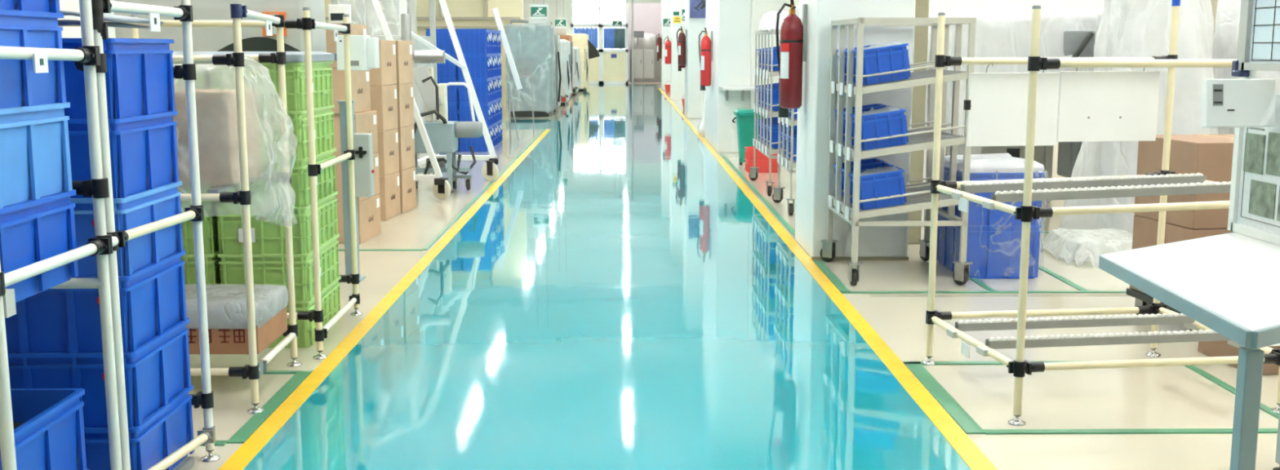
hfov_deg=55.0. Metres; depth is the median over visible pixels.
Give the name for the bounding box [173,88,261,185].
carton
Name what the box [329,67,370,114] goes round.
carton
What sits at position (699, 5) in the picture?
picture
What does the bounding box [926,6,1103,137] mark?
wall
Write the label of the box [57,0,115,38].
wall
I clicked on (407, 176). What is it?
carton
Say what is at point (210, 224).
crate
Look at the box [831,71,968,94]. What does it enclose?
shelf
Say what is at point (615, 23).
exit sign
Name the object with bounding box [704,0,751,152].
pillar
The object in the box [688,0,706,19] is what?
poster
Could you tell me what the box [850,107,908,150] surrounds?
storage tote
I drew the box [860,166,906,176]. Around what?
bag
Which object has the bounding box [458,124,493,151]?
storage tote
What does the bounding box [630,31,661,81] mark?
machine
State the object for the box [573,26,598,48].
curtain
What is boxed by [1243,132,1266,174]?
print
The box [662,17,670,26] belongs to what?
exit sign
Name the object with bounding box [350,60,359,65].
vent
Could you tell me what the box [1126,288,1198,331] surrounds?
pallet dolly
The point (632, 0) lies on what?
standpipe
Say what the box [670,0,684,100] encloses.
pillar
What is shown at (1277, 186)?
print
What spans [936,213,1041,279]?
storage tote
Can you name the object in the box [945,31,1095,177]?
machine
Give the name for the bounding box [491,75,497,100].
storage tote
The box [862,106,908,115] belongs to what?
bag
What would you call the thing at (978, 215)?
storage tote
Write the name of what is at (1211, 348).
carton
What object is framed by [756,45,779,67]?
storage tote
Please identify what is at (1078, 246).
plastic sheet
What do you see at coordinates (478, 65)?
storage tote
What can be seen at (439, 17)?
trim
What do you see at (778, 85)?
storage tote
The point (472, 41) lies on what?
storage tote
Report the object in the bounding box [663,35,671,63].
fire extinguisher
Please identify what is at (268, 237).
crate
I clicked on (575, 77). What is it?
cover
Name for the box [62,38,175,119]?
storage tote
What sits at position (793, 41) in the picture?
fire extinguisher
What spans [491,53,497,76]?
storage tote
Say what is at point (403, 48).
carton
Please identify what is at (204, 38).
wall
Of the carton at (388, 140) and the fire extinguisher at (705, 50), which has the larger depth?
the fire extinguisher at (705, 50)
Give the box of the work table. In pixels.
[1098,231,1279,469]
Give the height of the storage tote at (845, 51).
0.224 m
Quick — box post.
[337,100,374,282]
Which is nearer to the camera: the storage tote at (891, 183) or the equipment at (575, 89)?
the storage tote at (891, 183)
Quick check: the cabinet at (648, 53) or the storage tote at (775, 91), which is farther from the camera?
the cabinet at (648, 53)
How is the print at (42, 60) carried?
attached to the rack at (100, 246)
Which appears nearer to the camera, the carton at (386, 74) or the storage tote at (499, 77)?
the carton at (386, 74)
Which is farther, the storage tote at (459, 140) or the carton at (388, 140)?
the storage tote at (459, 140)
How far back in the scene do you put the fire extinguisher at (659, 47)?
38.80 m
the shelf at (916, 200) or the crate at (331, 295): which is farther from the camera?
the shelf at (916, 200)
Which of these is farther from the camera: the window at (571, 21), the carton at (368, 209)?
the window at (571, 21)
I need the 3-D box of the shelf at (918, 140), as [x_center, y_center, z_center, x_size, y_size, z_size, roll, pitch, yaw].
[1.471,-0.531,7.068,0.630,0.122,0.800,0,9,-1]
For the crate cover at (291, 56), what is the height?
0.042 m
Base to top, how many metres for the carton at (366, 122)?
0.294 m
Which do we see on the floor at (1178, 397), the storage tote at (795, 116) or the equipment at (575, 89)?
the equipment at (575, 89)
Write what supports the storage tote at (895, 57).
on the trolley at (918, 195)
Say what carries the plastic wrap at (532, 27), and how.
on the machine at (534, 47)
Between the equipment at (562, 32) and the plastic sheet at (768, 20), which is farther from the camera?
the equipment at (562, 32)
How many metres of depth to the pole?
8.90 m
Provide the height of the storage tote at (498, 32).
0.315 m
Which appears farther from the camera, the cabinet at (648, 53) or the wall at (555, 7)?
the cabinet at (648, 53)
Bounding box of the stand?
[492,7,534,141]
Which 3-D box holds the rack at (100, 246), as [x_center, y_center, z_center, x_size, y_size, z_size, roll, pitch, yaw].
[-1.686,0.035,2.569,0.720,1.758,1.210,0,9,-1]
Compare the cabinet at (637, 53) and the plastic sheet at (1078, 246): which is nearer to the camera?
the plastic sheet at (1078, 246)
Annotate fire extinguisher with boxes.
[655,33,662,61]
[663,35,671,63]
[676,26,685,71]
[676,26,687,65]
[698,27,712,90]
[775,0,807,117]
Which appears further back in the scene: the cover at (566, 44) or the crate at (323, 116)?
the cover at (566, 44)
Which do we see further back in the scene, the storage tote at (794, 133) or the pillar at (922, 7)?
the storage tote at (794, 133)
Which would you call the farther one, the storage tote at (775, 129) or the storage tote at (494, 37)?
the storage tote at (494, 37)
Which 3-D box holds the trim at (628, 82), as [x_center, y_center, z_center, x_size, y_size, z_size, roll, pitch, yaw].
[0.293,-5.685,46.026,1.480,0.026,2.300,0,9,-1]
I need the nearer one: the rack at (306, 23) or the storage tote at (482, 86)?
the rack at (306, 23)
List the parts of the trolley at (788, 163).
post, post, frame, post, post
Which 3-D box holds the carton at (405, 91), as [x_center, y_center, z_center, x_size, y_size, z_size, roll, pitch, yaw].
[-2.111,-1.044,9.850,0.501,0.339,0.402,1,9,5]
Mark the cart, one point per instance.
(443, 135)
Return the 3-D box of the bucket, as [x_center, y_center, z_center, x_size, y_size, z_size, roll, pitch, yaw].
[0.850,-4.421,36.564,0.250,0.334,0.250,0,9,-1]
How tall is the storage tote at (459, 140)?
0.315 m
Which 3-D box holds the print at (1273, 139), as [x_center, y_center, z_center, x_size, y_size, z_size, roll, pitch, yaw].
[1.806,-0.226,3.473,0.003,0.120,0.130,0,9,-1]
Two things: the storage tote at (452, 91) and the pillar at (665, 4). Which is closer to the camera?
the storage tote at (452, 91)
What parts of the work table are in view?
edge rail, leg, leg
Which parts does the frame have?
leg, leg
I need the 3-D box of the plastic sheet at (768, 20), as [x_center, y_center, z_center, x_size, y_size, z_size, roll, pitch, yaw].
[1.322,-1.932,11.137,0.465,0.203,0.756,0,9,-1]
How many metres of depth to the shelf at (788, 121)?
9.64 m
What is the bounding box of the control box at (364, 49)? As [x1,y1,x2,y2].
[332,35,379,70]
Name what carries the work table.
on the floor at (1178, 397)
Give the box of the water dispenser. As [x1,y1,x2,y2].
[697,90,705,136]
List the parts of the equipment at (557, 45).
panel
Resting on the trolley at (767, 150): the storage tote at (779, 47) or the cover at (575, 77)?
the storage tote at (779, 47)
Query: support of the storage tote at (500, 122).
on the floor at (1178, 397)
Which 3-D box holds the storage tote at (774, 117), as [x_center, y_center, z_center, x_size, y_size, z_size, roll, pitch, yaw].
[1.277,-1.043,11.979,0.288,0.224,0.225,0,9,-1]
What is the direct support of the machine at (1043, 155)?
on the floor at (1178, 397)
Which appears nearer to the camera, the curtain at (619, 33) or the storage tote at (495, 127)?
the storage tote at (495, 127)
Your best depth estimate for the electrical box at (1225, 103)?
3.46 m
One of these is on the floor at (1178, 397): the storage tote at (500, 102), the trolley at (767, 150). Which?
the trolley at (767, 150)
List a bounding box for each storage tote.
[0,0,60,13]
[0,8,66,108]
[0,102,72,208]
[0,189,78,302]
[0,388,86,469]
[4,249,186,353]
[7,317,191,428]
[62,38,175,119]
[67,111,178,198]
[70,181,183,276]
[84,384,194,469]
[425,28,457,53]
[436,53,458,78]
[437,78,459,102]
[447,102,458,121]
[456,28,492,53]
[456,137,460,151]
[457,53,492,78]
[457,76,493,102]
[457,100,493,126]
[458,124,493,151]
[490,29,497,53]
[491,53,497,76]
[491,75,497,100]
[492,98,497,124]
[492,121,498,146]
[495,30,501,53]
[496,53,502,75]
[496,75,502,98]
[497,97,502,120]
[497,118,502,143]
[755,82,778,104]
[755,116,777,138]
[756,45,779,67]
[758,84,778,106]
[758,118,777,141]
[759,46,776,69]
[761,84,778,107]
[761,120,782,142]
[762,46,779,69]
[764,86,778,109]
[764,122,782,145]
[765,47,779,70]
[767,124,796,149]
[768,48,779,71]
[768,88,778,111]
[780,129,796,155]
[783,132,796,157]
[788,135,796,161]
[791,108,797,119]
[833,158,884,197]
[834,103,885,142]
[835,44,875,81]
[840,162,893,203]
[842,105,893,146]
[844,46,869,83]
[848,166,906,210]
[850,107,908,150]
[852,43,911,84]
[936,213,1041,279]
[942,166,1044,226]
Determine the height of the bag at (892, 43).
0.057 m
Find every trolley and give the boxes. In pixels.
[748,29,782,195]
[772,28,797,215]
[819,17,976,285]
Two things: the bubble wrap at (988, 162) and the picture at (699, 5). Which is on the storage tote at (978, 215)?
the bubble wrap at (988, 162)
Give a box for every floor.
[186,79,1279,469]
[243,84,971,469]
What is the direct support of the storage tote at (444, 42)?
on the storage tote at (448, 69)
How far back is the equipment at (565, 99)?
27.70 m
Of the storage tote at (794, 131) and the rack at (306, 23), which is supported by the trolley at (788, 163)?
the storage tote at (794, 131)
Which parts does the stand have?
leg, leg, arm, leg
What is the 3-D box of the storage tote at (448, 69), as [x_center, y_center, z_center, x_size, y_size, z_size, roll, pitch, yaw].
[-2.486,-2.156,15.675,0.386,0.315,0.600,0,9,-1]
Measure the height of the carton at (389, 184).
0.339 m
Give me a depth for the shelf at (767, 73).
11.04 m
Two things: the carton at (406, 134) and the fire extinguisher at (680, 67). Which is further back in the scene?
the fire extinguisher at (680, 67)
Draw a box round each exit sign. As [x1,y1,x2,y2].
[529,0,547,17]
[554,0,566,27]
[612,20,622,26]
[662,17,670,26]
[680,6,684,21]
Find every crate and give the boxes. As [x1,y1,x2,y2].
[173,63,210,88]
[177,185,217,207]
[181,202,222,254]
[181,249,222,284]
[207,60,333,111]
[214,191,337,254]
[215,147,336,207]
[217,233,339,301]
[257,104,334,159]
[266,275,341,347]
[744,146,777,160]
[744,158,777,173]
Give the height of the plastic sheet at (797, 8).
0.215 m
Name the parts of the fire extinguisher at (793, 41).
lever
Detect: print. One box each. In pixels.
[40,58,44,65]
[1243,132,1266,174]
[1248,179,1276,219]
[1265,132,1279,176]
[1276,185,1279,221]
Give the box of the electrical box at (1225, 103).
[1201,79,1275,127]
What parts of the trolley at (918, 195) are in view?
post, post, post, post, guide rod, guide rod, frame, frame, guide rod, post, post, post, post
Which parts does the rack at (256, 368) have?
rail, rail, rail, rail, post, rail, rail, rail, post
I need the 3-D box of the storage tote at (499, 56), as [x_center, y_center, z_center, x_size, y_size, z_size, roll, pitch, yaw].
[-2.115,-2.341,16.886,0.386,0.315,0.600,0,9,-1]
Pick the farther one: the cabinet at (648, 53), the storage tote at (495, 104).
the cabinet at (648, 53)
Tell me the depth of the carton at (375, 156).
8.22 m
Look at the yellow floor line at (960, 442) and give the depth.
5.37 m
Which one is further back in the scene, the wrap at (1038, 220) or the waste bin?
the waste bin
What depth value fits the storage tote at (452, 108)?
15.48 m
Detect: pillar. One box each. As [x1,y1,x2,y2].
[661,0,671,89]
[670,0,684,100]
[684,0,705,118]
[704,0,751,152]
[795,0,915,257]
[907,0,928,244]
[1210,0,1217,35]
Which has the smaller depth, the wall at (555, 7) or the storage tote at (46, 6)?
the storage tote at (46, 6)
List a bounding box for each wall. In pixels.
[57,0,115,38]
[114,0,326,52]
[324,0,523,107]
[523,0,661,33]
[625,0,661,79]
[750,0,799,153]
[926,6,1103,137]
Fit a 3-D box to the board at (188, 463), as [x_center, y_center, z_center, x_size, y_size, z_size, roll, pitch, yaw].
[-1.700,0.741,3.668,0.600,0.030,0.400,0,9,-1]
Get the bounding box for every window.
[570,0,627,25]
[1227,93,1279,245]
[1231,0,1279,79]
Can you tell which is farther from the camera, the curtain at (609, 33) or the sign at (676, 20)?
the curtain at (609, 33)
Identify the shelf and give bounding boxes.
[719,85,754,100]
[754,138,782,154]
[755,69,778,76]
[755,105,778,116]
[779,154,796,168]
[780,117,797,125]
[829,128,964,159]
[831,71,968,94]
[831,182,958,218]
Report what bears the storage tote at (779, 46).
on the trolley at (767, 150)
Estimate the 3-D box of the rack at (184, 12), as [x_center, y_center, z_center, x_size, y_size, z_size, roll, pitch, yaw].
[-1.712,-0.060,3.493,0.750,1.668,0.696,0,9,-1]
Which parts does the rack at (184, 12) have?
post, rail, rail, rail, post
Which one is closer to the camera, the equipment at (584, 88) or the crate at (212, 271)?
the crate at (212, 271)
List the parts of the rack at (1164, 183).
post, rail, rail, post, rail, rail, rail, rail, rail, rail, post, rail, rail, post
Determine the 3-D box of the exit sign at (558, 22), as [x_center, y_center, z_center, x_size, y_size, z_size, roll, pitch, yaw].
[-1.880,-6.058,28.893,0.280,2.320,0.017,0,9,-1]
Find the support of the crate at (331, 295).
on the floor at (1178, 397)
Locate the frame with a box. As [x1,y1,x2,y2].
[371,0,498,199]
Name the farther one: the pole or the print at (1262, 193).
the pole
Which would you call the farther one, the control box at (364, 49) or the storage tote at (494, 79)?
the storage tote at (494, 79)
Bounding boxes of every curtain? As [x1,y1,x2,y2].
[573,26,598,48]
[603,26,614,48]
[613,26,625,48]
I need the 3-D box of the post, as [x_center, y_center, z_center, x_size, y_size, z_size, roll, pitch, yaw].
[-1.585,-0.244,6.885,0.208,1.010,0.156,0,9,-1]
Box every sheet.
[57,19,149,28]
[60,10,163,24]
[758,10,787,31]
[785,5,799,17]
[1040,227,1133,267]
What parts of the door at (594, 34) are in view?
panel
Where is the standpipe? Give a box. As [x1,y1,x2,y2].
[631,0,633,84]
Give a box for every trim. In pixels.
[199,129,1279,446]
[324,0,520,28]
[627,81,661,84]
[811,256,908,260]
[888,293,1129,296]
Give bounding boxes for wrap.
[504,23,556,112]
[939,170,1048,263]
[944,152,1044,173]
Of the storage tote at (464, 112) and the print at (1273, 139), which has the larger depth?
the storage tote at (464, 112)
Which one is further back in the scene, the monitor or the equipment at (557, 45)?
the equipment at (557, 45)
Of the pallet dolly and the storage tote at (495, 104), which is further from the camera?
the storage tote at (495, 104)
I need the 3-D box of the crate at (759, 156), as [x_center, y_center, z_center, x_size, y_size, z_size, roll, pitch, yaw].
[1.301,-0.862,13.036,0.360,0.130,0.270,0,9,-1]
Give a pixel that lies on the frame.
(490, 171)
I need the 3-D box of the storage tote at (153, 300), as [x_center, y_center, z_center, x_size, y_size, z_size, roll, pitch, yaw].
[-1.700,0.191,3.594,0.600,0.222,0.455,0,9,-1]
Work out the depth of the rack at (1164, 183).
4.60 m
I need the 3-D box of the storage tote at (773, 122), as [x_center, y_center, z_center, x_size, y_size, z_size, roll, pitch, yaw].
[1.284,-0.964,11.461,0.288,0.224,0.225,0,9,-1]
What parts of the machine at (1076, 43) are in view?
leg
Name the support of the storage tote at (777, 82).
on the trolley at (767, 150)
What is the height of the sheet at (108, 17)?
0.036 m
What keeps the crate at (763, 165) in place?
on the floor at (1178, 397)
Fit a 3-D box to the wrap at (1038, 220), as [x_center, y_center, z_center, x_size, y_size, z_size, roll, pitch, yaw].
[2.042,-0.111,7.240,0.491,0.600,0.659,0,9,-1]
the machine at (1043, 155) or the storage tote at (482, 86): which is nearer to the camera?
the machine at (1043, 155)
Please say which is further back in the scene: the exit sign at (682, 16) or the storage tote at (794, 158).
the exit sign at (682, 16)
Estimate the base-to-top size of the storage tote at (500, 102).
0.315 m
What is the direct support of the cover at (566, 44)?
on the equipment at (565, 99)
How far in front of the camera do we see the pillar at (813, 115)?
7.55 m
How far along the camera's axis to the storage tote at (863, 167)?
7.18 m
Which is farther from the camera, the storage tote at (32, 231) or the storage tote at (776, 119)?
the storage tote at (776, 119)
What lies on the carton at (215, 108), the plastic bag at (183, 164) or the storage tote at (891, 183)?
the plastic bag at (183, 164)
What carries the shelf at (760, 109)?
attached to the trolley at (767, 150)
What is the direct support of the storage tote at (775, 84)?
on the trolley at (767, 150)
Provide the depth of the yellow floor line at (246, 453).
5.31 m
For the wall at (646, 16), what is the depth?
51.14 m
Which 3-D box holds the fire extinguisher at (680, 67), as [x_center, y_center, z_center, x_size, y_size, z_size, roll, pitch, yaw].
[0.792,-3.559,23.496,0.185,0.844,0.180,-7,11,-40]
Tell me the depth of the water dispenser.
18.30 m
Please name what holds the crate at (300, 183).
on the crate at (268, 237)
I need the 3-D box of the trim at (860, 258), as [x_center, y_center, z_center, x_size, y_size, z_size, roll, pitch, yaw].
[1.364,0.145,7.621,0.602,0.020,0.010,0,9,-1]
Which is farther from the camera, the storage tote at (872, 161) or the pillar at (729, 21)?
the pillar at (729, 21)
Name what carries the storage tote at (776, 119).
on the trolley at (767, 150)
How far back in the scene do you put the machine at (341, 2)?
13.50 m
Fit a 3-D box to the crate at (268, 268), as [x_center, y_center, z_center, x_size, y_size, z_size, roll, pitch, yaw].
[-1.633,0.144,5.616,0.395,0.213,0.600,0,9,-1]
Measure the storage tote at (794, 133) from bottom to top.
0.224 m
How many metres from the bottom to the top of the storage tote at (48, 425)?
0.222 m
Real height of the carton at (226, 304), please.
0.204 m
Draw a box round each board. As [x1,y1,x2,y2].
[173,457,194,469]
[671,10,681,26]
[963,62,1059,146]
[1056,67,1159,142]
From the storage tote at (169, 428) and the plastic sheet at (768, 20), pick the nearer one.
the storage tote at (169, 428)
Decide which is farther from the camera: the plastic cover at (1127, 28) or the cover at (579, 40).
the cover at (579, 40)
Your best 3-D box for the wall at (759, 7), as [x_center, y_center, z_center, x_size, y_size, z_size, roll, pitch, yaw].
[1.814,-2.816,13.513,0.835,4.100,3.280,0,9,-1]
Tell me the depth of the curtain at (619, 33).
44.61 m
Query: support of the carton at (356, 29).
on the carton at (360, 79)
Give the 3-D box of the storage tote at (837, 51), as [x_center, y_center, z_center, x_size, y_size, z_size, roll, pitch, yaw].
[1.316,-1.018,7.260,0.288,0.224,0.225,0,9,-1]
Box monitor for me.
[328,4,351,23]
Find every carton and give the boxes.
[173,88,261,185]
[184,284,288,354]
[325,23,367,67]
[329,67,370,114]
[331,110,377,157]
[333,152,379,201]
[334,193,381,244]
[369,40,396,85]
[369,84,398,131]
[377,128,399,176]
[379,171,400,221]
[394,83,413,127]
[395,40,413,84]
[398,124,415,170]
[399,166,416,213]
[1129,214,1233,293]
[1133,133,1234,229]
[1197,340,1279,375]
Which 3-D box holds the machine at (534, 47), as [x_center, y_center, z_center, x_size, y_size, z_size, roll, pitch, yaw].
[-2.125,-3.265,23.907,0.800,1.860,1.400,0,9,-1]
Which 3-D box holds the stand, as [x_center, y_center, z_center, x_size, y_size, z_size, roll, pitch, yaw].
[-1.824,-2.291,17.526,0.455,1.862,0.591,3,9,19]
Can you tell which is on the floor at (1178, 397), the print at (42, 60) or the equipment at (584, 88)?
the equipment at (584, 88)
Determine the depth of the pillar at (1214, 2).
9.50 m
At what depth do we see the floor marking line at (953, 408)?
4.73 m
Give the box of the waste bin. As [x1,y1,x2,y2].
[732,108,765,164]
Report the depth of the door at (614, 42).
44.72 m
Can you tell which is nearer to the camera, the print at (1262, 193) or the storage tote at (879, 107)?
the print at (1262, 193)
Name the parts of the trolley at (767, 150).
post, post, post, post, frame, frame, post, guide rod, post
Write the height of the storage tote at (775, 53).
0.224 m
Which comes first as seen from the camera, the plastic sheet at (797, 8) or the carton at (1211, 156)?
the carton at (1211, 156)
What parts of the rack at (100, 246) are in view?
post, rail, rail, rail, post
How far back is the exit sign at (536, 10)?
22.90 m
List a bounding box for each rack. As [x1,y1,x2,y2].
[0,0,122,469]
[58,7,362,359]
[74,0,220,469]
[172,4,302,414]
[921,0,1279,426]
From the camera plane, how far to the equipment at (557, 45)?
25.29 m
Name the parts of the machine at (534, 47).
panel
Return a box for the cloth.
[587,40,599,58]
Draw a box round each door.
[570,25,600,84]
[600,25,627,84]
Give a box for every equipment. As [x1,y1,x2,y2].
[550,22,561,111]
[552,27,573,97]
[560,53,570,106]
[570,48,579,96]
[574,34,587,91]
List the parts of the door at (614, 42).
panel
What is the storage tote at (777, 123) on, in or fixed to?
on the trolley at (767, 150)
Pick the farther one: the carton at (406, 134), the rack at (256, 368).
the carton at (406, 134)
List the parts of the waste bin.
lid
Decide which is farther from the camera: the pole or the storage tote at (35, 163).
the pole
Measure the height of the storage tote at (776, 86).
0.224 m
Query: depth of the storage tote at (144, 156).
3.44 m
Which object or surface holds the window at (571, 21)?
in the wall at (555, 7)
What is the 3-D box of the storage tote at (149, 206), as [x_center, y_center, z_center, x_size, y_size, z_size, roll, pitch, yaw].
[-1.699,-0.022,3.562,0.600,0.222,0.455,0,9,-1]
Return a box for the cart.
[400,13,482,193]
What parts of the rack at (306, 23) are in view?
post, rail, rail, post, rail, rail, rail, post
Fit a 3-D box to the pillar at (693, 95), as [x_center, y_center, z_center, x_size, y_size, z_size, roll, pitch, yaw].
[1.101,-4.296,23.233,0.450,4.100,1.200,0,9,-1]
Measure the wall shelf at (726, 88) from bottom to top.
0.180 m
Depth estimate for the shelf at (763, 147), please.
11.09 m
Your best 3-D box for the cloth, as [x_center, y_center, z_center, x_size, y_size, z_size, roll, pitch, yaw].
[-1.415,-5.680,37.577,0.384,0.620,0.064,0,9,2]
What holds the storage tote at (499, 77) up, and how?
on the storage tote at (500, 102)
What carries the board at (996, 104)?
hanging from the rack at (1164, 183)
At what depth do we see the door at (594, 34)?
44.64 m
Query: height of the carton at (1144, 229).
0.361 m
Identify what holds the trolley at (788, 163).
on the floor at (1178, 397)
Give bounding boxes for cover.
[172,51,334,62]
[560,39,572,96]
[566,33,590,88]
[572,46,581,87]
[1060,0,1217,233]
[1212,0,1279,134]
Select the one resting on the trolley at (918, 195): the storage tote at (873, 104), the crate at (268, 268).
the storage tote at (873, 104)
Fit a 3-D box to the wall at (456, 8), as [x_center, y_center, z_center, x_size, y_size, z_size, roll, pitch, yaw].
[-5.430,-4.805,26.575,5.800,4.100,0.120,0,9,-1]
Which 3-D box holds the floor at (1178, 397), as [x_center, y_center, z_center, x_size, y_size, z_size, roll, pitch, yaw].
[-0.293,-2.277,23.928,16.000,0.100,56.000,0,9,-1]
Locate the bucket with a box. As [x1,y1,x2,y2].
[664,80,670,92]
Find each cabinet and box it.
[633,48,643,82]
[644,48,653,82]
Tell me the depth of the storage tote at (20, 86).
2.80 m
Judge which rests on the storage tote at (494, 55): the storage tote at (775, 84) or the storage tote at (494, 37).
the storage tote at (494, 37)
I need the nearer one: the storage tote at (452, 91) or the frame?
the frame
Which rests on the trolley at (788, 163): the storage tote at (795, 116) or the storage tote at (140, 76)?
the storage tote at (795, 116)
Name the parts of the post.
channel post, rotary handle, plate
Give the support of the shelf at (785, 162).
attached to the trolley at (788, 163)
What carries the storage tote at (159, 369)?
on the storage tote at (169, 428)
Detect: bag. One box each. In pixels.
[173,56,296,226]
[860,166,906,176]
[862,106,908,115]
[863,41,906,49]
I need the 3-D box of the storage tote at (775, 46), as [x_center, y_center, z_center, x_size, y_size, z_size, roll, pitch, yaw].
[1.280,-1.681,11.617,0.288,0.224,0.225,0,9,-1]
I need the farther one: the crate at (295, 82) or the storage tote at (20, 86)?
the crate at (295, 82)
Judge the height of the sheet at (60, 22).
0.026 m
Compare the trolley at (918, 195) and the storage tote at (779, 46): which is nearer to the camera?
the trolley at (918, 195)
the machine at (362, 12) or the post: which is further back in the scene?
the machine at (362, 12)
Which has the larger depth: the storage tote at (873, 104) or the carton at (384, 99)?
the carton at (384, 99)
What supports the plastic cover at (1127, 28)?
on the floor at (1178, 397)
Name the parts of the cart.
leg, tilted panel, leg, leg, motor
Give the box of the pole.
[921,48,929,226]
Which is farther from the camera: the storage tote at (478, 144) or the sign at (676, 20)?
the sign at (676, 20)
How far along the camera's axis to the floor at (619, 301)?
5.30 m
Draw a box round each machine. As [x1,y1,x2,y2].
[331,0,439,168]
[339,0,346,4]
[506,17,553,116]
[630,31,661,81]
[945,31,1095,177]
[959,143,1053,202]
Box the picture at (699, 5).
[693,0,706,10]
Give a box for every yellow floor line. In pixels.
[217,128,551,469]
[657,88,997,469]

